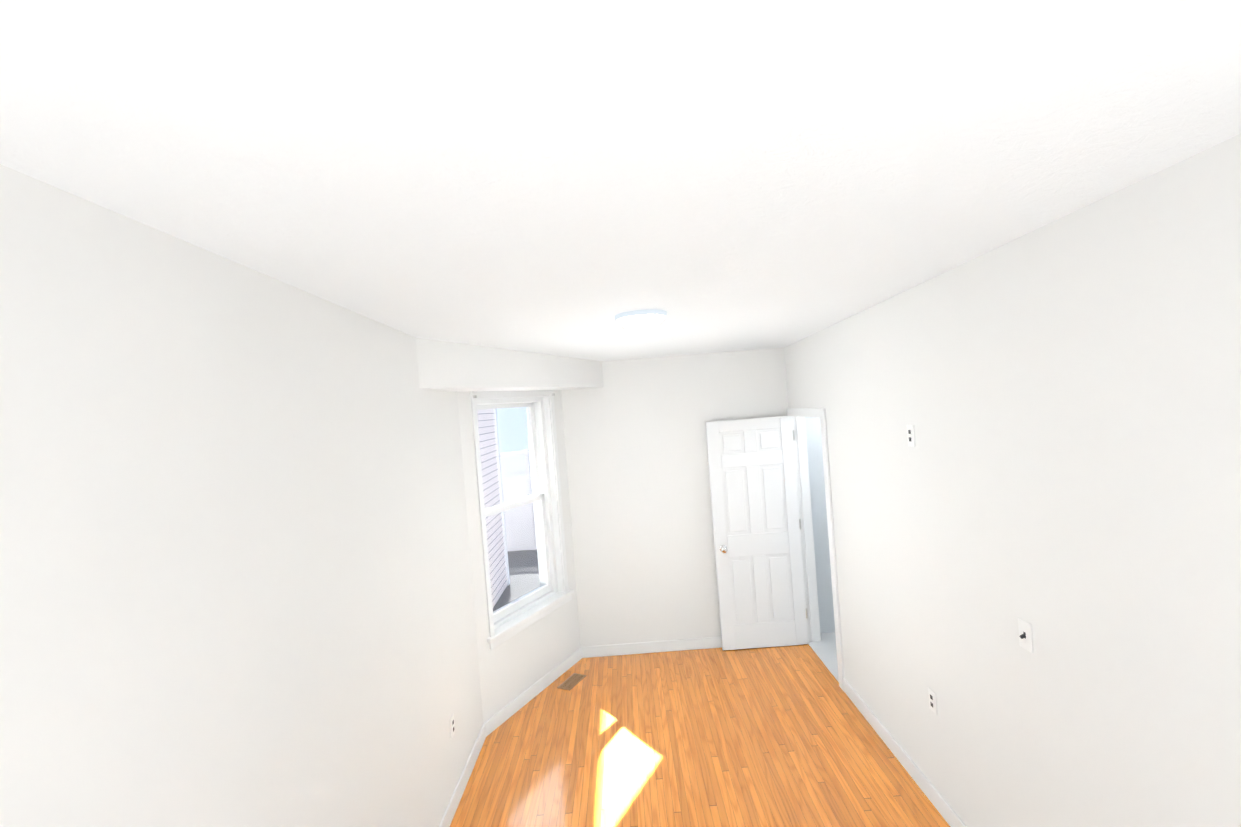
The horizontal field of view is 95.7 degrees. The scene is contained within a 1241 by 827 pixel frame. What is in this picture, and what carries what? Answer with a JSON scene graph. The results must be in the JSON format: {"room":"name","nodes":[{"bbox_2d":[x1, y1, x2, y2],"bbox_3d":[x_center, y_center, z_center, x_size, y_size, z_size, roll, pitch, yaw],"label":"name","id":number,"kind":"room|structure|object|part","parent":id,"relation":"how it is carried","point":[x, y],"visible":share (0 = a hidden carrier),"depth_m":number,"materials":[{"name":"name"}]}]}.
{"room":"empty bedroom","nodes":[
{"label":"empty bedroom","id":0,"kind":"room"},
{"bbox_2d":[0,164,482,826],"bbox_3d":[-1.190,0.783,1.178,0.250,3.050,5.708,-4,1,0],"label":"wall","id":1,"kind":"structure","parent":0,"point":[236,588],"depth_m":1.51,"materials":[{"name":"white paint"}]},
{"bbox_2d":[450,713,454,738],"bbox_3d":[-0.980,1.824,3.283,0.009,0.115,0.070,-4,1,0],"label":"electrical outlet","id":2,"kind":"object","parent":1,"relation":"attached to","point":[452,726],"visible":1,"depth_m":3.27,"materials":[{"name":"white plastic"}]},
{"bbox_2d":[451,718,454,732],"bbox_3d":[-0.977,1.824,3.283,0.002,0.066,0.033,-4,1,0],"label":"receptacle","id":3,"kind":"object","parent":2,"relation":"attached to","point":[452,719],"depth_m":3.28,"materials":[{"name":"white plastic"}]},
{"bbox_2d":[439,723,485,826],"bbox_3d":[-0.948,2.243,1.212,0.014,0.100,5.442,-4,1,0],"label":"baseboard","id":4,"kind":"structure","parent":1,"relation":"attached to","point":[450,811],"depth_m":3.37,"materials":[{"name":"white paint"}]},
{"bbox_2d":[457,390,580,722],"bbox_3d":[-0.876,0.719,4.541,0.250,3.050,1.533,-4,1,28],"label":"wall","id":5,"kind":"structure","parent":0,"point":[514,666],"depth_m":4.24,"materials":[{"name":"white paint"}]},
{"bbox_2d":[476,395,564,592],"bbox_3d":[-0.796,0.724,4.489,0.060,1.730,0.938,-4,1,28],"label":"liner","id":6,"kind":"object","parent":5,"relation":"attached to","point":[553,488],"visible":0.4,"depth_m":4.89,"materials":[{"name":"white paint"}]},
{"bbox_2d":[470,390,571,649],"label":"window","id":7,"kind":"structure","parent":5,"relation":"in","point":[511,500],"depth_m":4.68,"materials":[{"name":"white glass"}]},
{"bbox_3d":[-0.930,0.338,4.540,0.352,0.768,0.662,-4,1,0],"label":"sash glass","id":8,"kind":"part","parent":7,"relation":"part of","materials":[{"name":"clear glass"}]},
{"bbox_3d":[-0.930,0.341,4.540,0.033,0.843,0.824,-4,1,28],"label":"window sash","id":9,"kind":"part","parent":7,"relation":"part of","materials":[{"name":"white plastic"}]},
{"bbox_3d":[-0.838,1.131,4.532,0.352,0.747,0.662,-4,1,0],"label":"sash glass","id":10,"kind":"part","parent":7,"relation":"part of","materials":[{"name":"clear glass"}]},
{"bbox_3d":[-0.871,0.734,4.529,0.110,1.721,0.920,-4,1,28],"label":"vinyl window frame","id":11,"kind":"part","parent":7,"relation":"part of","materials":[{"name":"white plastic"}]},
{"bbox_3d":[-0.837,1.139,4.532,0.033,0.848,0.830,-4,1,28],"label":"window sash","id":12,"kind":"part","parent":7,"relation":"part of","materials":[{"name":"white plastic"}]},
{"bbox_3d":[-0.686,1.638,4.495,0.016,0.060,1.068,-4,1,28],"label":"window sill apron","id":13,"kind":"part","parent":7,"relation":"part of","materials":[{"name":"white paint"}]},
{"bbox_2d":[487,589,573,642],"bbox_3d":[-0.712,1.596,4.507,0.105,0.028,1.108,-4,1,28],"label":"window sill","id":14,"kind":"structure","parent":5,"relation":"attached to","point":[512,624],"depth_m":4.43,"materials":[{"name":"white paint"}]},
{"bbox_2d":[484,647,581,736],"bbox_3d":[-0.648,2.182,4.497,0.014,0.100,1.301,-4,1,28],"label":"baseboard","id":15,"kind":"structure","parent":5,"relation":"attached to","point":[506,712],"depth_m":4.38,"materials":[{"name":"white paint"}]},
{"bbox_2d":[0,0,1240,360],"bbox_3d":[0.129,-0.611,1.753,2.964,0.337,7.220,-4,1,0],"label":"ceiling","id":16,"kind":"structure","parent":0,"point":[568,178],"depth_m":1.13,"materials":[{"name":"white paint"}]},
{"bbox_2d":[416,338,603,391],"bbox_3d":[-0.803,-0.330,4.185,0.340,0.300,2.118,-4,1,28],"label":"soffit beam","id":17,"kind":"structure","parent":16,"relation":"attached to","point":[451,366],"depth_m":3.78,"materials":[{"name":"white paint"}]},
{"bbox_2d":[615,310,666,331],"bbox_3d":[0.110,-0.480,2.979,0.276,0.090,0.276,-4,1,0],"label":"flush-mount light","id":18,"kind":"object","parent":16,"relation":"attached to","point":[641,320],"visible":1,"depth_m":2.89,"materials":[{"name":"white glass"}]},
{"bbox_2d":[561,347,788,646],"bbox_3d":[0.544,0.604,5.179,2.266,3.050,0.250,-4,1,0],"label":"wall","id":19,"kind":"structure","parent":0,"point":[640,497],"depth_m":5.05,"materials":[{"name":"white paint"}]},
{"bbox_2d":[582,636,721,657],"bbox_3d":[0.654,2.077,5.064,2.030,0.100,0.014,-4,1,0],"label":"baseboard","id":20,"kind":"structure","parent":19,"relation":"attached to","point":[651,647],"depth_m":5.06,"materials":[{"name":"white paint"}]},
{"bbox_2d":[450,632,949,826],"bbox_3d":[0.935,2.204,1.811,3.858,0.120,6.784,-4,1,0],"label":"floor","id":21,"kind":"structure","parent":0,"point":[783,736],"depth_m":3.57,"materials":[{"name":"brown wood"}]},
{"bbox_2d":[557,673,585,690],"bbox_3d":[-0.400,2.209,4.632,0.121,0.006,0.256,-4,1,28],"label":"floor vent","id":22,"kind":"object","parent":21,"relation":"in","point":[571,681],"visible":1,"depth_m":4.62,"materials":[{"name":"brown metal"}]},
{"bbox_2d":[805,417,834,632],"bbox_3d":[2.148,0.482,5.233,1.170,3.050,0.100,-4,1,0],"label":"wall","id":23,"kind":"structure","parent":0,"point":[820,523],"depth_m":5.18,"materials":[{"name":"white paint"}]},
{"bbox_2d":[784,134,1240,826],"bbox_3d":[1.614,0.564,1.737,0.120,3.050,6.832,-4,1,0],"label":"wall","id":24,"kind":"structure","parent":0,"point":[1062,396],"depth_m":1.97,"materials":[{"name":"white paint"}]},
{"bbox_2d":[792,416,820,641],"bbox_3d":[1.648,1.024,4.617,0.127,2.060,0.810,-4,1,0],"label":"lining","id":25,"kind":"object","parent":24,"relation":"attached to","point":[806,530],"depth_m":5.00,"materials":[{"name":"white paint"}]},
{"bbox_2d":[705,416,808,649],"bbox_3d":[1.210,1.059,4.985,0.770,2.037,0.035,-4,1,0],"label":"door","id":26,"kind":"structure","parent":25,"relation":"attached to","point":[758,544],"depth_m":4.97,"materials":[{"name":"white paint"}]},
{"bbox_2d":[720,545,727,552],"bbox_3d":[0.908,1.193,4.975,0.064,0.064,0.158,-4,1,0],"label":"door knob","id":27,"kind":"object","parent":26,"relation":"attached to","point":[723,549],"depth_m":4.90,"materials":[{"name":"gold metal"}]},
{"bbox_3d":[1.206,0.999,4.973,0.486,1.651,0.010,-4,1,0],"label":"door panel fields","id":28,"kind":"part","parent":26,"relation":"part of","materials":[{"name":"white wood"}]},
{"bbox_3d":[1.587,0.979,4.978,0.012,1.670,0.043,-4,1,0],"label":"door hinges","id":29,"kind":"part","parent":25,"relation":"part of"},
{"bbox_2d":[787,408,843,690],"bbox_3d":[1.581,1.006,4.606,0.018,2.105,0.904,-4,1,0],"label":"door frame","id":30,"kind":"structure","parent":24,"relation":"attached to","point":[820,413],"depth_m":4.18,"materials":[{"name":"white paint"}]},
{"bbox_2d":[808,641,838,681],"bbox_3d":[1.739,2.044,4.629,0.140,0.013,0.770,-4,1,0],"label":"door threshold sill","id":31,"kind":"structure","parent":24,"relation":"attached to","point":[826,655],"depth_m":4.72,"materials":[{"name":"white tile"}]},
{"bbox_2d":[843,678,966,826],"bbox_3d":[1.659,2.045,1.329,0.014,0.100,5.680,-4,1,0],"label":"baseboard","id":32,"kind":"structure","parent":24,"relation":"attached to","point":[950,816],"depth_m":3.24,"materials":[{"name":"white paint"}]},
{"bbox_2d":[907,424,914,446],"bbox_3d":[1.517,0.116,2.938,0.009,0.115,0.070,-4,1,0],"label":"electrical outlet","id":33,"kind":"object","parent":24,"relation":"attached to","point":[910,435],"visible":1,"depth_m":2.93,"materials":[{"name":"white plastic"}]},
{"bbox_2d":[908,429,912,442],"bbox_3d":[1.514,0.116,2.938,0.002,0.066,0.033,-4,1,0],"label":"receptacle","id":34,"kind":"object","parent":33,"relation":"attached to","point":[910,431],"depth_m":2.93,"materials":[{"name":"white plastic"}]},
{"bbox_2d":[928,687,937,714],"bbox_3d":[1.621,1.494,2.921,0.009,0.115,0.070,-4,1,0],"label":"electrical outlet","id":35,"kind":"object","parent":24,"relation":"attached to","point":[932,701],"visible":1,"depth_m":2.91,"materials":[{"name":"white plastic"}]},
{"bbox_2d":[929,693,934,708],"bbox_3d":[1.618,1.494,2.921,0.002,0.066,0.033,-4,1,0],"label":"receptacle","id":36,"kind":"object","parent":35,"relation":"attached to","point":[931,695],"depth_m":2.92,"materials":[{"name":"white plastic"}]},
{"bbox_2d":[1018,617,1032,652],"bbox_3d":[1.565,0.862,2.185,0.024,0.115,0.070,-4,1,0],"label":"switch plate","id":37,"kind":"object","parent":24,"relation":"attached to","point":[1025,635],"visible":1,"depth_m":2.18,"materials":[{"name":"white plastic"}]},
{"label":"outside","id":38,"kind":"structure","parent":0,"visible":0},
{"bbox_2d":[493,549,539,610],"bbox_3d":[-4.481,3.650,15.208,70.000,0.100,90.000,-4,1,0],"label":"ground","id":39,"kind":"structure","parent":38,"point":[527,559],"depth_m":11.96,"materials":[{"name":"grey"}]},
{"bbox_2d":[477,409,509,606],"bbox_3d":[-5.623,0.318,2.808,6.245,7.031,17.280,-4,1,0],"label":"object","id":40,"kind":"structure","parent":39,"relation":"on","point":[491,488],"depth_m":10.79,"materials":[{"name":"white paint"}]},
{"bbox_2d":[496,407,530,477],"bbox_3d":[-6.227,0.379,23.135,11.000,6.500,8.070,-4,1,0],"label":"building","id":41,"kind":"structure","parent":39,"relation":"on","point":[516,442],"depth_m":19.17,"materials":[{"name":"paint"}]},
{"bbox_2d":[500,449,536,550],"bbox_3d":[-2.996,2.220,14.211,2.991,2.550,0.100,-4,1,0],"label":"fence","id":42,"kind":"object","parent":39,"relation":"on","point":[511,533],"depth_m":14.19,"materials":[{"name":"white paint"}]}
]}

